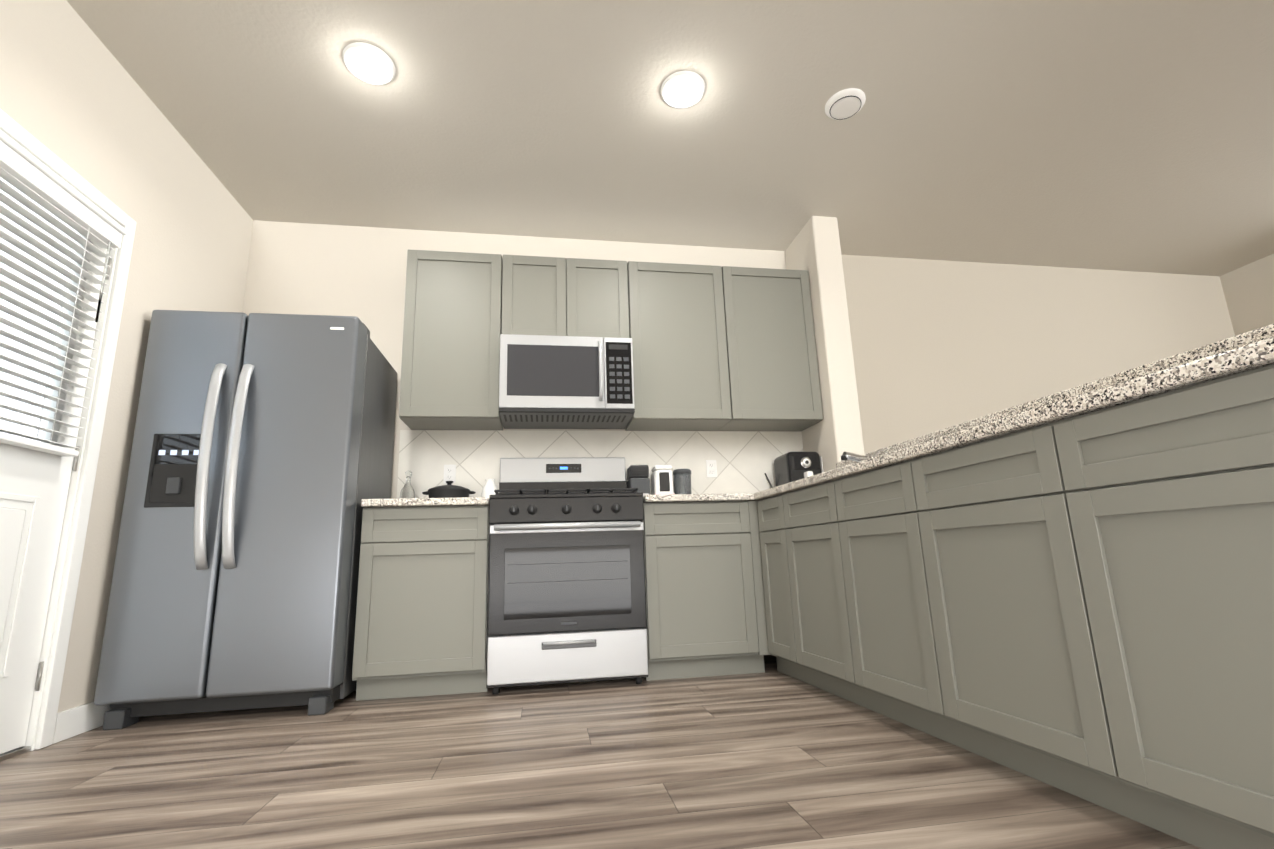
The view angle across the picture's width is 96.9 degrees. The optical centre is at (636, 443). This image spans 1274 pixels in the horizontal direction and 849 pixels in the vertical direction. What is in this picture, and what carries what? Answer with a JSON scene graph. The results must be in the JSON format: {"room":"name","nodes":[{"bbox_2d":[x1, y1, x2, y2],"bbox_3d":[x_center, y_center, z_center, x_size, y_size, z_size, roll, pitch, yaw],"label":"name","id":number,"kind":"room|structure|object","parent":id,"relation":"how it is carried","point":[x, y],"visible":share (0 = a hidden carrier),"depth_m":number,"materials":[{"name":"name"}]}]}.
{"room":"kitchen","nodes":[
{"label":"kitchen","id":0,"kind":"room"},
{"bbox_2d":[0,0,252,712],"bbox_3d":[-1.866,-0.763,-0.147,0.150,2.740,7.290,0,-12,-9],"label":"wall","id":1,"kind":"structure","parent":0,"point":[75,97],"depth_m":2.40,"materials":[{"name":"beige paint"}]},
{"bbox_2d":[0,239,111,753],"bbox_3d":[-2.141,-0.020,1.766,0.058,2.033,0.933,0,-12,-9],"label":"door","id":2,"kind":"structure","parent":1,"relation":"in","point":[34,486],"depth_m":2.01,"materials":[{"name":"white wood"}]},
{"bbox_2d":[0,130,126,456],"bbox_3d":[-2.117,-0.502,1.886,0.108,0.975,0.801,0,-12,-9],"label":"blind","id":3,"kind":"object","parent":1,"relation":"attached to","point":[51,222],"visible":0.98,"depth_m":2.04,"materials":[{"name":"white painted slats"},{"name":"clear glass"}]},
{"bbox_2d":[0,109,135,761],"bbox_3d":[-2.169,-0.045,1.756,0.167,2.121,1.049,0,-12,-9],"label":"door frame","id":4,"kind":"structure","parent":1,"relation":"attached to","point":[45,703],"depth_m":2.18,"materials":[{"name":"white painted wood"},{"name":"brushed nickel"}]},
{"bbox_2d":[52,702,108,743],"bbox_3d":[-2.170,1.079,2.218,0.014,0.105,0.292,0,-12,-9],"label":"baseboard","id":5,"kind":"structure","parent":1,"relation":"attached to","point":[75,721],"depth_m":2.17,"materials":[{"name":"white wood"}]},
{"bbox_2d":[0,655,1200,848],"bbox_3d":[1.888,0.601,0.102,7.640,0.080,7.440,0,-12,-9],"label":"floor","id":6,"kind":"structure","parent":0,"point":[771,757],"depth_m":1.57,"materials":[{"name":"brown wood"}]},
{"bbox_2d":[94,310,396,729],"bbox_3d":[-1.787,0.321,2.776,0.880,1.790,0.844,0,-12,-9],"label":"refrigerator","id":7,"kind":"object","parent":6,"relation":"on","point":[260,464],"visible":0.98,"depth_m":2.44,"materials":[{"name":"silver metal"}]},
{"bbox_2d":[352,500,489,700],"bbox_3d":[-1.052,0.796,2.943,0.585,0.877,0.631,0,-12,-9],"label":"base cabinet","id":8,"kind":"object","parent":6,"relation":"on","point":[421,625],"depth_m":2.65,"materials":[{"name":"grey wood"}]},
{"bbox_2d":[361,497,488,507],"bbox_3d":[-1.064,0.344,3.020,0.586,0.036,0.649,0,-12,-9],"label":"countertop","id":9,"kind":"structure","parent":8,"relation":"on","point":[398,502],"depth_m":2.71,"materials":[{"name":"beige stone"}]},
{"bbox_2d":[399,470,414,497],"bbox_3d":[-1.300,0.259,3.202,0.084,0.217,0.084,0,-12,-9],"label":"glass bottle","id":10,"kind":"object","parent":9,"relation":"on","point":[407,491],"visible":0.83,"depth_m":3.18,"materials":[{"name":"white"}]},
{"bbox_2d":[422,481,475,497],"bbox_3d":[-1.068,0.286,3.208,0.293,0.151,0.230,0,-12,-9],"label":"pot","id":11,"kind":"object","parent":9,"relation":"on","point":[448,490],"visible":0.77,"depth_m":3.12,"materials":[{"name":"black metal"}]},
{"bbox_2d":[481,479,497,498],"bbox_3d":[-0.861,0.291,3.304,0.100,0.166,0.100,0,-12,-9],"label":"vase","id":12,"kind":"object","parent":9,"relation":"on","point":[489,488],"visible":0.65,"depth_m":3.27,"materials":[{"name":"white ceramic"}]},
{"bbox_2d":[486,457,647,693],"bbox_3d":[-0.379,0.619,3.022,0.758,1.212,0.723,0,-12,-9],"label":"range","id":13,"kind":"object","parent":6,"relation":"on","point":[566,594],"visible":1,"depth_m":2.72,"materials":[{"name":"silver metal"}]},
{"bbox_2d":[643,500,663,680],"bbox_3d":[-0.384,0.796,3.053,0.892,0.877,0.631,0,-12,-9],"label":"base cabinet","id":14,"kind":"object","parent":6,"relation":"on","point":[651,522],"depth_m":2.83,"materials":[{"name":"grey wood"}]},
{"bbox_2d":[660,500,759,678],"bbox_3d":[0.304,0.796,3.166,0.624,0.877,0.631,0,-12,-9],"label":"base cabinet","id":15,"kind":"object","parent":6,"relation":"on","point":[706,557],"depth_m":2.88,"materials":[{"name":"grey wood"}]},
{"bbox_2d":[748,492,795,678],"bbox_3d":[0.992,0.695,2.786,0.729,0.877,0.401,0,-12,-9],"label":"base cabinet","id":16,"kind":"object","parent":6,"relation":"on","point":[771,594],"depth_m":2.81,"materials":[{"name":"grey wood"}]},
{"bbox_2d":[784,484,831,693],"bbox_3d":[1.067,0.619,2.431,0.696,0.877,0.580,0,-12,-9],"label":"base cabinet","id":17,"kind":"object","parent":6,"relation":"on","point":[809,626],"depth_m":2.48,"materials":[{"name":"grey wood"}]},
{"bbox_2d":[812,464,907,724],"bbox_3d":[1.140,0.525,1.987,0.696,0.877,0.580,0,-12,-9],"label":"base cabinet","id":18,"kind":"object","parent":6,"relation":"on","point":[864,653],"depth_m":2.09,"materials":[{"name":"grey wood"}]},
{"bbox_2d":[876,428,1051,785],"bbox_3d":[1.216,0.427,1.523,0.696,0.877,0.620,0,-12,-9],"label":"base cabinet","id":19,"kind":"object","parent":6,"relation":"on","point":[966,665],"depth_m":1.61,"materials":[{"name":"grey wood"}]},
{"bbox_2d":[992,344,1273,848],"bbox_3d":[1.291,0.330,1.063,0.696,0.877,0.573,0,-12,-9],"label":"base cabinet","id":20,"kind":"object","parent":6,"relation":"on","point":[1072,596],"depth_m":1.11,"materials":[{"name":"grey wood"}]},
{"bbox_2d":[643,336,1273,503],"bbox_3d":[0.800,0.117,2.209,1.296,0.042,2.899,0,-12,-9],"label":"countertop","id":21,"kind":"structure","parent":20,"relation":"on","point":[861,461],"depth_m":1.59,"materials":[{"name":"beige stone"}]},
{"bbox_2d":[627,465,649,495],"bbox_3d":[0.008,0.256,3.447,0.120,0.235,0.152,0,-12,-9],"label":"grinder","id":22,"kind":"object","parent":21,"relation":"on","point":[638,476],"visible":0.77,"depth_m":3.38,"materials":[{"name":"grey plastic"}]},
{"bbox_2d":[651,465,691,494],"bbox_3d":[0.261,0.258,3.490,0.344,0.232,0.172,0,-12,-9],"label":"appliance","id":23,"kind":"object","parent":21,"relation":"on","point":[663,477],"visible":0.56,"depth_m":3.43,"materials":[{"name":"white plastic"}]},
{"bbox_2d":[765,452,821,487],"bbox_3d":[0.991,0.212,3.556,0.284,0.300,0.319,0,-12,-9],"label":"toaster","id":24,"kind":"object","parent":21,"relation":"on","point":[789,467],"visible":0.5,"depth_m":3.47,"materials":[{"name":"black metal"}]},
{"bbox_2d":[66,0,1273,275],"bbox_3d":[1.794,-2.169,0.671,7.640,0.100,7.440,0,-12,-9],"label":"ceiling","id":25,"kind":"structure","parent":0,"point":[1114,134],"depth_m":2.84,"materials":[{"name":"beige paint"}]},
{"bbox_2d":[343,42,394,84],"bbox_3d":[-1.162,-1.643,2.452,0.208,0.016,0.208,0,-12,-9],"label":"recessed light","id":26,"kind":"object","parent":25,"relation":"in","point":[369,63],"visible":1,"depth_m":2.44,"materials":[{"name":"white plastic"}]},
{"bbox_2d":[661,71,704,108],"bbox_3d":[0.215,-1.651,2.643,0.208,0.016,0.208,0,-12,-9],"label":"recessed light","id":27,"kind":"object","parent":25,"relation":"in","point":[682,89],"visible":1,"depth_m":2.63,"materials":[{"name":"white plastic"}]},
{"bbox_2d":[825,88,865,119],"bbox_3d":[1.017,-1.645,2.757,0.188,0.034,0.188,0,-12,-9],"label":"smoke detector","id":28,"kind":"object","parent":25,"relation":"attached to","point":[845,104],"visible":1,"depth_m":2.73,"materials":[{"name":"white plastic"}]},
{"bbox_2d":[243,220,1234,498],"bbox_3d":[1.265,-0.035,3.907,7.340,2.740,0.150,0,-12,-9],"label":"wall","id":29,"kind":"structure","parent":0,"point":[939,344],"depth_m":4.11,"materials":[{"name":"beige paint"}]},
{"bbox_2d":[399,249,514,429],"bbox_3d":[-1.052,-0.608,3.398,0.602,1.010,0.328,0,-12,-9],"label":"upper cabinet","id":30,"kind":"object","parent":29,"relation":"attached to","point":[458,305],"depth_m":3.24,"materials":[{"name":"grey wood"}]},
{"bbox_2d":[515,255,578,336],"bbox_3d":[-0.606,-0.839,3.520,0.438,0.538,0.328,0,-12,-9],"label":"upper cabinet","id":31,"kind":"object","parent":29,"relation":"attached to","point":[546,288],"depth_m":3.38,"materials":[{"name":"grey wood"}]},
{"bbox_2d":[499,334,634,428],"bbox_3d":[-0.421,-0.360,3.372,0.754,0.452,0.476,0,-12,-9],"label":"over-the-range microwave","id":32,"kind":"object","parent":31,"relation":"attached to","point":[560,382],"visible":1,"depth_m":3.20,"materials":[{"name":"silver metal"}]},
{"bbox_2d":[397,430,802,497],"bbox_3d":[-0.149,0.156,3.553,2.565,0.484,0.008,0,-12,-9],"label":"tile backsplash","id":33,"kind":"structure","parent":29,"relation":"attached to","point":[744,461],"depth_m":3.57,"materials":[{"name":"beige tile"}]},
{"bbox_2d":[443,465,455,483],"bbox_3d":[-1.121,0.182,3.379,0.070,0.115,0.010,0,-12,-9],"label":"electrical outlet","id":34,"kind":"object","parent":33,"relation":"attached to","point":[449,472],"visible":0.98,"depth_m":3.38,"materials":[{"name":"white plastic"}]},
{"bbox_2d":[706,460,716,477],"bbox_3d":[0.482,0.162,3.646,0.070,0.115,0.010,0,-12,-9],"label":"electrical outlet","id":35,"kind":"object","parent":33,"relation":"attached to","point":[711,468],"visible":1,"depth_m":3.64,"materials":[{"name":"white plastic"}]},
{"bbox_2d":[579,258,630,338],"bbox_3d":[-0.292,-0.839,3.571,0.437,0.538,0.328,0,-12,-9],"label":"upper cabinet","id":36,"kind":"object","parent":29,"relation":"attached to","point":[604,285],"depth_m":3.43,"materials":[{"name":"grey wood"}]},
{"bbox_2d":[625,261,746,430],"bbox_3d":[0.233,-0.608,3.608,0.729,1.010,0.328,0,-12,-9],"label":"upper cabinet","id":37,"kind":"object","parent":29,"relation":"attached to","point":[723,348],"depth_m":3.46,"materials":[{"name":"grey wood"}]},
{"bbox_2d":[731,267,822,430],"bbox_3d":[0.792,-0.608,3.700,0.651,1.010,0.328,0,-12,-9],"label":"upper cabinet","id":38,"kind":"object","parent":29,"relation":"attached to","point":[777,344],"depth_m":3.56,"materials":[{"name":"grey wood"}]},
{"bbox_2d":[785,216,864,471],"bbox_3d":[1.233,-0.096,3.609,0.180,2.740,0.440,0,-12,-9],"label":"partition column","id":39,"kind":"structure","parent":0,"point":[813,249],"depth_m":3.53,"materials":[{"name":"beige paint"}]},
{"bbox_2d":[820,456,822,472],"bbox_3d":[1.147,0.139,3.545,0.010,0.115,0.070,0,-12,-9],"label":"outlet","id":40,"kind":"object","parent":39,"relation":"attached to","point":[821,463],"visible":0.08,"depth_m":3.52,"materials":[{"name":"white plastic"}]},
{"bbox_2d":[1219,254,1273,335],"bbox_3d":[5.525,-0.764,1.063,0.150,2.740,7.290,0,-12,-9],"label":"wall","id":41,"kind":"structure","parent":0,"point":[1248,290],"depth_m":4.49,"materials":[{"name":"beige paint"}]},
{"bbox_3d":[1.538,0.428,2.047,0.275,1.066,2.460,0,-12,-9],"label":"wall","id":42,"kind":"structure","parent":0,"visible":0},
{"bbox_2d":[836,324,1273,467],"bbox_3d":[1.660,-0.122,2.163,0.600,0.036,2.494,0,-12,-9],"label":"bar","id":43,"kind":"object","parent":42,"relation":"on","point":[1252,336],"visible":0.33,"depth_m":1.79,"materials":[{"name":"beige stone"}]}
]}

